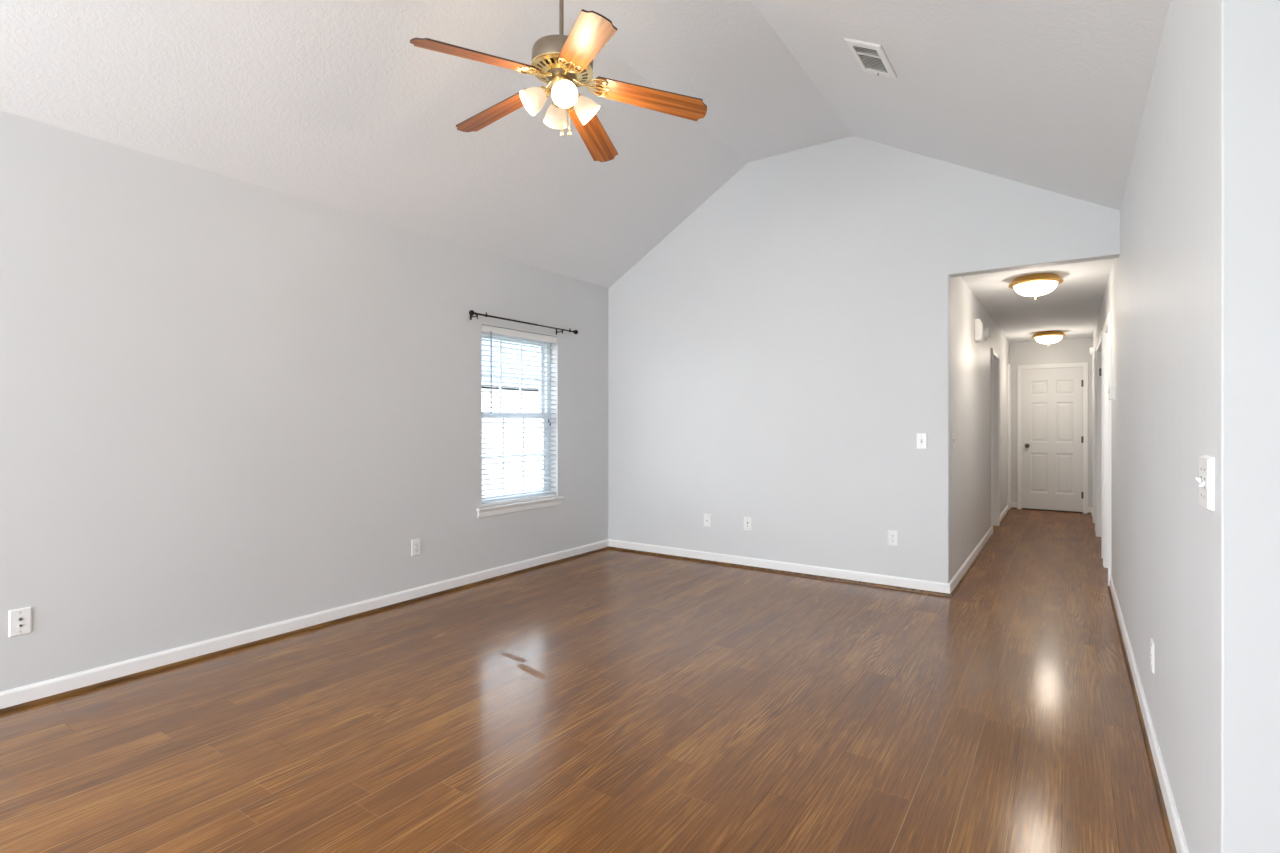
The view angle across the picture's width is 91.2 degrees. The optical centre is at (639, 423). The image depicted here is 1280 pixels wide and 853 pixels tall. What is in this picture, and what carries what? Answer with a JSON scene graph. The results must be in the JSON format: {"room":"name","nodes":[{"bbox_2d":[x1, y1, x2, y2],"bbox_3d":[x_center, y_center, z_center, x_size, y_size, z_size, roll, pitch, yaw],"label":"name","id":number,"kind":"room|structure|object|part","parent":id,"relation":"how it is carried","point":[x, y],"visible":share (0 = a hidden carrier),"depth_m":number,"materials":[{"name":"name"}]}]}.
{"room":"empty living room","nodes":[
{"label":"empty living room","id":0,"kind":"room"},
{"bbox_2d":[0,111,607,691],"bbox_3d":[-2.614,-0.100,3.074,0.170,2.700,8.125,0,0,34],"label":"wall","id":1,"kind":"structure","parent":0,"point":[228,405],"depth_m":3.46,"materials":[{"name":"paint"}]},
{"bbox_2d":[8,607,31,637],"bbox_3d":[-2.723,0.874,2.756,0.010,0.118,0.073,0,0,34],"label":"jack plate","id":2,"kind":"object","parent":1,"relation":"attached to","point":[19,620],"visible":1,"depth_m":2.75,"materials":[{"name":"white plastic"}]},
{"bbox_2d":[0,539,608,708],"bbox_3d":[-2.571,1.197,2.975,0.012,0.074,8.010,0,0,34],"label":"baseboard","id":3,"kind":"structure","parent":1,"relation":"attached to","point":[35,691],"depth_m":3.51,"materials":[{"name":"white paint"}]},
{"bbox_2d":[0,546,608,714],"bbox_3d":[-2.566,1.240,2.972,0.024,0.019,8.010,0,0,34],"label":"trim","id":4,"kind":"structure","parent":1,"relation":"attached to","point":[153,670],"depth_m":3.50,"materials":[{"name":"brown wood"}]},
{"bbox_2d":[411,538,419,555],"bbox_3d":[-1.580,0.876,4.427,0.009,0.118,0.073,0,0,34],"label":"wall outlet","id":5,"kind":"object","parent":1,"relation":"attached to","point":[415,543],"visible":1,"depth_m":4.42,"materials":[{"name":"white plastic"}]},
{"bbox_2d":[482,333,549,502],"bbox_3d":[-1.089,-0.048,5.358,0.080,1.465,0.888,0,0,34],"label":"window","id":6,"kind":"structure","parent":1,"relation":"in","point":[483,336],"depth_m":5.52,"materials":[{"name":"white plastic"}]},
{"bbox_2d":[482,341,539,411],"bbox_3d":[-1.107,-0.390,5.370,0.012,0.606,0.714,0,0,34],"label":"grille","id":7,"kind":"object","parent":6,"relation":"attached to","point":[518,342],"depth_m":5.45,"materials":[{"name":"white plastic"}]},
{"bbox_2d":[482,418,542,494],"bbox_3d":[-1.081,0.278,5.352,0.012,0.641,0.714,0,0,34],"label":"grille","id":8,"kind":"object","parent":6,"relation":"attached to","point":[523,419],"depth_m":5.44,"materials":[{"name":"white plastic"}]},
{"bbox_3d":[-1.107,-0.390,5.370,0.029,0.690,0.798,0,0,34],"label":"sash","id":9,"kind":"part","parent":6,"relation":"part of","materials":[{"name":"white plastic"}]},
{"bbox_3d":[-1.081,0.278,5.352,0.029,0.725,0.798,0,0,34],"label":"sash","id":10,"kind":"part","parent":6,"relation":"part of","materials":[{"name":"white plastic"}]},
{"bbox_2d":[482,325,556,506],"bbox_3d":[-1.016,-0.059,5.308,0.074,1.439,0.876,0,0,34],"label":"window blind","id":11,"kind":"object","parent":6,"relation":"attached to","point":[491,330],"visible":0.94,"depth_m":5.25,"materials":[{"name":"white plastic"}]},
{"bbox_3d":[-1.193,-0.048,5.065,0.054,1.381,0.002,0,0,34],"label":"ladder cord","id":12,"kind":"part","parent":11,"relation":"part of","materials":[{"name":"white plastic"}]},
{"bbox_3d":[-1.024,0.649,5.313,0.050,0.024,0.870,0,0,34],"label":"rail","id":13,"kind":"part","parent":11,"relation":"part of","materials":[{"name":"white plastic"}]},
{"bbox_2d":[477,496,563,517],"bbox_3d":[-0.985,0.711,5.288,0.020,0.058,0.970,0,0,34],"label":"trim","id":14,"kind":"structure","parent":1,"relation":"attached to","point":[498,511],"depth_m":5.24,"materials":[{"name":"white paint"}]},
{"bbox_2d":[469,310,577,334],"bbox_3d":[-0.953,-0.829,5.267,0.096,0.063,1.258,0,0,34],"label":"curtain rod","id":15,"kind":"object","parent":1,"relation":"attached to","point":[471,312],"visible":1,"depth_m":5.10,"materials":[{"name":"black metal"}]},
{"bbox_3d":[-1.065,-0.836,5.056,0.015,0.015,0.675,0,0,34],"label":"rod","id":16,"kind":"part","parent":15,"relation":"part of","materials":[{"name":"black metal"}]},
{"bbox_3d":[-0.744,-0.836,5.527,0.012,0.012,0.485,0,0,34],"label":"rod","id":17,"kind":"part","parent":15,"relation":"part of","materials":[{"name":"black metal"}]},
{"bbox_2d":[0,509,1169,852],"bbox_3d":[2.197,1.310,3.132,7.938,0.120,13.880,0,0,34],"label":"floor","id":18,"kind":"structure","parent":0,"point":[608,700],"depth_m":2.59,"materials":[{"name":"laminate"}]},
{"bbox_2d":[0,0,1169,287],"bbox_3d":[-0.963,-1.813,1.843,4.286,1.129,8.185,0,0,34],"label":"ceiling","id":19,"kind":"structure","parent":0,"point":[330,103],"depth_m":3.41,"materials":[{"name":"white paint"}]},
{"bbox_2d":[410,0,706,161],"bbox_3d":[-0.393,-1.757,2.724,1.186,1.000,1.241,0,0,-38],"label":"ceiling fan","id":20,"kind":"object","parent":19,"relation":"hanging from","point":[563,62],"visible":1,"depth_m":2.72,"materials":[{"name":"brown wood"}]},
{"bbox_3d":[-0.662,-1.471,2.510,0.501,0.006,0.136,-9,21,-37],"label":"blade","id":21,"kind":"part","parent":20,"relation":"part of","materials":[{"name":"brown wood"}]},
{"bbox_3d":[-0.679,-1.479,2.979,0.501,0.006,0.136,-7,8,34],"label":"blade","id":22,"kind":"part","parent":20,"relation":"part of","materials":[{"name":"brown wood"}]},
{"bbox_3d":[-0.472,-1.401,2.725,0.114,0.116,0.116,0,0,34],"label":"lamp shade","id":23,"kind":"part","parent":20,"relation":"part of","materials":[{"name":"white glass"}]},
{"bbox_3d":[-0.382,-1.399,2.877,0.117,0.116,0.113,0,0,34],"label":"lamp shade","id":24,"kind":"part","parent":20,"relation":"part of","materials":[{"name":"white glass"}]},
{"bbox_3d":[-0.324,-1.411,2.659,0.059,0.064,0.057,0,0,34],"label":"bulb","id":25,"kind":"part","parent":20,"relation":"part of","materials":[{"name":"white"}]},
{"bbox_3d":[-0.319,-1.393,2.636,0.114,0.118,0.113,0,0,34],"label":"lamp shade","id":26,"kind":"part","parent":20,"relation":"part of","materials":[{"name":"white glass"}]},
{"bbox_3d":[-0.230,-1.391,2.789,0.112,0.118,0.115,0,0,34],"label":"lamp shade","id":27,"kind":"part","parent":20,"relation":"part of","materials":[{"name":"white glass"}]},
{"bbox_3d":[-0.211,-1.442,2.381,0.136,0.006,0.501,17,5,-22],"label":"blade","id":28,"kind":"part","parent":20,"relation":"part of","materials":[{"name":"brown wood"}]},
{"bbox_3d":[-0.238,-1.455,3.140,0.136,0.006,0.501,-10,-12,14],"label":"blade","id":29,"kind":"part","parent":20,"relation":"part of","materials":[{"name":"brown wood"}]},
{"bbox_3d":[0.051,-1.432,2.771,0.501,0.006,0.136,12,-13,-2],"label":"blade","id":30,"kind":"part","parent":20,"relation":"part of","materials":[{"name":"brown wood"}]},
{"bbox_2d":[844,38,896,77],"bbox_3d":[1.253,-1.972,3.393,0.186,0.106,0.364,0,0,34],"label":"ceiling vent","id":31,"kind":"object","parent":19,"relation":"in","point":[871,57],"visible":1,"depth_m":3.37,"materials":[{"name":"white metal"}]},
{"bbox_2d":[608,136,1119,582],"bbox_3d":[1.399,-0.528,5.182,4.176,3.557,0.115,0,0,34],"label":"wall","id":32,"kind":"structure","parent":0,"point":[778,359],"depth_m":5.11,"materials":[{"name":"paint"}]},
{"bbox_2d":[704,514,710,526],"bbox_3d":[0.606,0.876,5.649,0.073,0.118,0.010,0,0,34],"label":"jack plate","id":33,"kind":"object","parent":32,"relation":"attached to","point":[707,517],"visible":1,"depth_m":5.65,"materials":[{"name":"white plastic"}]},
{"bbox_2d":[744,517,751,530],"bbox_3d":[0.932,0.873,5.426,0.073,0.118,0.010,0,0,34],"label":"jack plate","id":34,"kind":"object","parent":32,"relation":"attached to","point":[747,520],"visible":1,"depth_m":5.42,"materials":[{"name":"white plastic"}]},
{"bbox_2d":[609,539,949,593],"bbox_3d":[0.961,1.197,5.405,3.102,0.074,0.012,0,0,34],"label":"baseboard","id":35,"kind":"structure","parent":32,"relation":"attached to","point":[933,586],"depth_m":5.19,"materials":[{"name":"white paint"}]},
{"bbox_2d":[609,546,951,596],"bbox_3d":[0.963,1.240,5.396,3.114,0.019,0.024,0,0,34],"label":"trim","id":36,"kind":"structure","parent":32,"relation":"attached to","point":[615,548],"depth_m":5.17,"materials":[{"name":"brown wood"}]},
{"bbox_2d":[888,530,897,545],"bbox_3d":[1.917,0.871,4.753,0.073,0.118,0.009,0,0,34],"label":"wall outlet","id":37,"kind":"object","parent":32,"relation":"attached to","point":[892,534],"visible":1,"depth_m":4.75,"materials":[{"name":"white plastic"}]},
{"bbox_2d":[916,433,926,448],"bbox_3d":[2.081,0.132,4.636,0.073,0.118,0.018,0,0,34],"label":"light switch","id":38,"kind":"object","parent":32,"relation":"attached to","point":[921,438],"visible":1,"depth_m":4.64,"materials":[{"name":"white plastic"}]},
{"bbox_2d":[951,277,1008,579],"bbox_3d":[3.844,-0.015,6.996,0.115,2.530,5.640,0,0,34],"label":"wall","id":39,"kind":"structure","parent":0,"point":[970,359],"depth_m":5.61,"materials":[{"name":"paint"}]},
{"bbox_2d":[952,433,954,448],"bbox_3d":[2.349,0.130,4.693,0.018,0.118,0.073,0,0,34],"label":"light switch","id":40,"kind":"object","parent":39,"relation":"attached to","point":[953,439],"visible":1,"depth_m":4.69,"materials":[{"name":"white plastic"}]},
{"bbox_2d":[949,527,991,592],"bbox_3d":[3.081,1.197,5.768,0.012,0.074,3.005,0,0,34],"label":"baseboard","id":41,"kind":"structure","parent":39,"relation":"attached to","point":[967,563],"depth_m":5.37,"materials":[{"name":"white paint"}]},
{"bbox_2d":[950,534,992,595],"bbox_3d":[3.083,1.240,5.760,0.024,0.019,3.017,0,0,34],"label":"trim","id":42,"kind":"structure","parent":39,"relation":"attached to","point":[991,536],"depth_m":5.34,"materials":[{"name":"brown wood"}]},
{"bbox_2d":[975,319,982,341],"bbox_3d":[3.165,-0.865,5.856,0.052,0.200,0.150,0,0,34],"label":"door chime","id":43,"kind":"object","parent":39,"relation":"attached to","point":[978,323],"visible":1,"depth_m":5.80,"materials":[{"name":"white plastic"}]},
{"bbox_2d":[983,327,989,340],"bbox_3d":[3.559,-0.915,6.434,0.048,0.140,0.140,0,0,34],"label":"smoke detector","id":44,"kind":"object","parent":39,"relation":"attached to","point":[986,332],"visible":1,"depth_m":6.39,"materials":[{"name":"white plastic"}]},
{"bbox_2d":[991,348,999,533],"bbox_3d":[4.117,0.204,7.373,0.131,2.092,0.814,0,0,34],"label":"trim","id":45,"kind":"structure","parent":39,"relation":"attached to","point":[995,356],"depth_m":7.64,"materials":[{"name":"white paint"}]},
{"bbox_2d":[1000,505,1008,520],"bbox_3d":[4.808,1.197,8.294,0.012,0.074,1.486,0,0,34],"label":"baseboard","id":46,"kind":"structure","parent":39,"relation":"attached to","point":[1006,509],"depth_m":8.35,"materials":[{"name":"white paint"}]},
{"bbox_2d":[1008,364,1010,508],"bbox_3d":[5.280,0.204,9.073,0.131,2.092,0.334,0,0,34],"label":"trim","id":47,"kind":"structure","parent":39,"relation":"attached to","point":[1009,365],"depth_m":9.13,"materials":[{"name":"white paint"}]},
{"bbox_2d":[961,258,1113,342],"bbox_3d":[4.259,-1.230,6.712,1.121,0.100,5.640,0,0,34],"label":"ceiling","id":48,"kind":"structure","parent":0,"point":[1073,307],"depth_m":6.03,"materials":[{"name":"white paint"}]},
{"bbox_2d":[1008,273,1063,298],"bbox_3d":[3.202,-1.091,5.079,0.380,0.178,0.380,0,0,34],"label":"ceiling light","id":49,"kind":"object","parent":48,"relation":"attached to","point":[1032,285],"visible":1,"depth_m":4.97,"materials":[{"name":"white glass"}]},
{"bbox_2d":[1031,331,1065,345],"bbox_3d":[5.308,-1.091,8.146,0.380,0.178,0.380,0,0,34],"label":"ceiling light","id":50,"kind":"object","parent":48,"relation":"attached to","point":[1045,337],"visible":1,"depth_m":8.04,"materials":[{"name":"white glass"}]},
{"bbox_2d":[1009,338,1091,511],"bbox_3d":[5.857,-0.015,8.966,1.216,2.530,0.115,0,0,34],"label":"wall","id":51,"kind":"structure","parent":0,"point":[1064,350],"depth_m":8.95,"materials":[{"name":"paint"}]},
{"bbox_2d":[1022,367,1082,511],"bbox_3d":[5.830,0.226,8.873,0.725,2.005,0.073,0,0,34],"label":"door","id":52,"kind":"structure","parent":51,"relation":"in","point":[1052,398],"depth_m":8.89,"materials":[{"name":"white paint"}]},
{"bbox_2d":[1017,362,1087,513],"bbox_3d":[5.840,0.204,8.896,0.837,2.092,0.021,0,0,34],"label":"trim","id":53,"kind":"structure","parent":51,"relation":"attached to","point":[1084,365],"depth_m":8.85,"materials":[{"name":"white paint"}]},
{"bbox_2d":[1022,508,1082,512],"bbox_3d":[5.845,1.241,8.902,0.723,0.018,0.004,0,0,34],"label":"trim","id":54,"kind":"structure","parent":51,"relation":"attached to","point":[1022,508],"depth_m":8.89,"materials":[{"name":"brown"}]},
{"bbox_2d":[1092,0,1279,852],"bbox_3d":[3.814,-0.100,5.003,0.115,2.700,8.965,0,0,34],"label":"wall","id":55,"kind":"structure","parent":0,"point":[1192,293],"depth_m":1.48,"materials":[{"name":"paint"}]},
{"bbox_2d":[1089,347,1093,354],"bbox_3d":[5.873,-0.940,8.159,0.048,0.110,0.110,0,0,34],"label":"smoke detector","id":56,"kind":"object","parent":55,"relation":"attached to","point":[1091,350],"visible":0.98,"depth_m":8.13,"materials":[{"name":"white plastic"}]},
{"bbox_2d":[1093,350,1095,530],"bbox_3d":[5.496,0.204,7.484,0.131,2.092,0.874,0,0,34],"label":"trim","id":57,"kind":"structure","parent":55,"relation":"attached to","point":[1094,354],"depth_m":7.82,"materials":[{"name":"white paint"}]},
{"bbox_2d":[1096,331,1102,558],"bbox_3d":[4.691,0.204,6.308,0.131,2.092,1.504,0,0,34],"label":"trim","id":58,"kind":"structure","parent":55,"relation":"attached to","point":[1099,347],"depth_m":6.90,"materials":[{"name":"white paint"}]},
{"bbox_2d":[1103,312,1111,585],"bbox_3d":[3.856,0.204,5.086,0.131,2.092,0.864,0,0,34],"label":"trim","id":59,"kind":"structure","parent":55,"relation":"attached to","point":[1107,328],"depth_m":5.41,"materials":[{"name":"white paint"}]},
{"bbox_2d":[1109,384,1114,400],"bbox_3d":[3.346,-0.215,4.448,0.033,0.115,0.115,0,0,34],"label":"thermostat","id":60,"kind":"object","parent":55,"relation":"attached to","point":[1111,388],"visible":1,"depth_m":4.41,"materials":[{"name":"white plastic"}]},
{"bbox_2d":[1108,585,1176,852],"bbox_3d":[2.390,1.240,3.042,0.024,0.019,4.167,0,0,34],"label":"trim","id":61,"kind":"structure","parent":55,"relation":"attached to","point":[1165,819],"depth_m":2.38,"materials":[{"name":"brown wood"}]},
{"bbox_2d":[1110,576,1188,852],"bbox_3d":[2.398,1.197,3.043,0.012,0.074,4.155,0,0,34],"label":"baseboard","id":62,"kind":"structure","parent":55,"relation":"attached to","point":[1176,828],"depth_m":2.29,"materials":[{"name":"white paint"}]},
{"bbox_2d":[1150,638,1153,673],"bbox_3d":[1.967,0.893,2.410,0.009,0.118,0.073,0,0,34],"label":"wall outlet","id":63,"kind":"object","parent":55,"relation":"attached to","point":[1151,639],"visible":1,"depth_m":2.40,"materials":[{"name":"white plastic"}]},
{"bbox_2d":[1195,455,1213,511],"bbox_3d":[1.304,0.137,1.452,0.022,0.122,0.118,0,0,34],"label":"light switch","id":64,"kind":"object","parent":55,"relation":"attached to","point":[1206,463],"visible":1,"depth_m":1.42,"materials":[{"name":"white plastic"}]}
]}

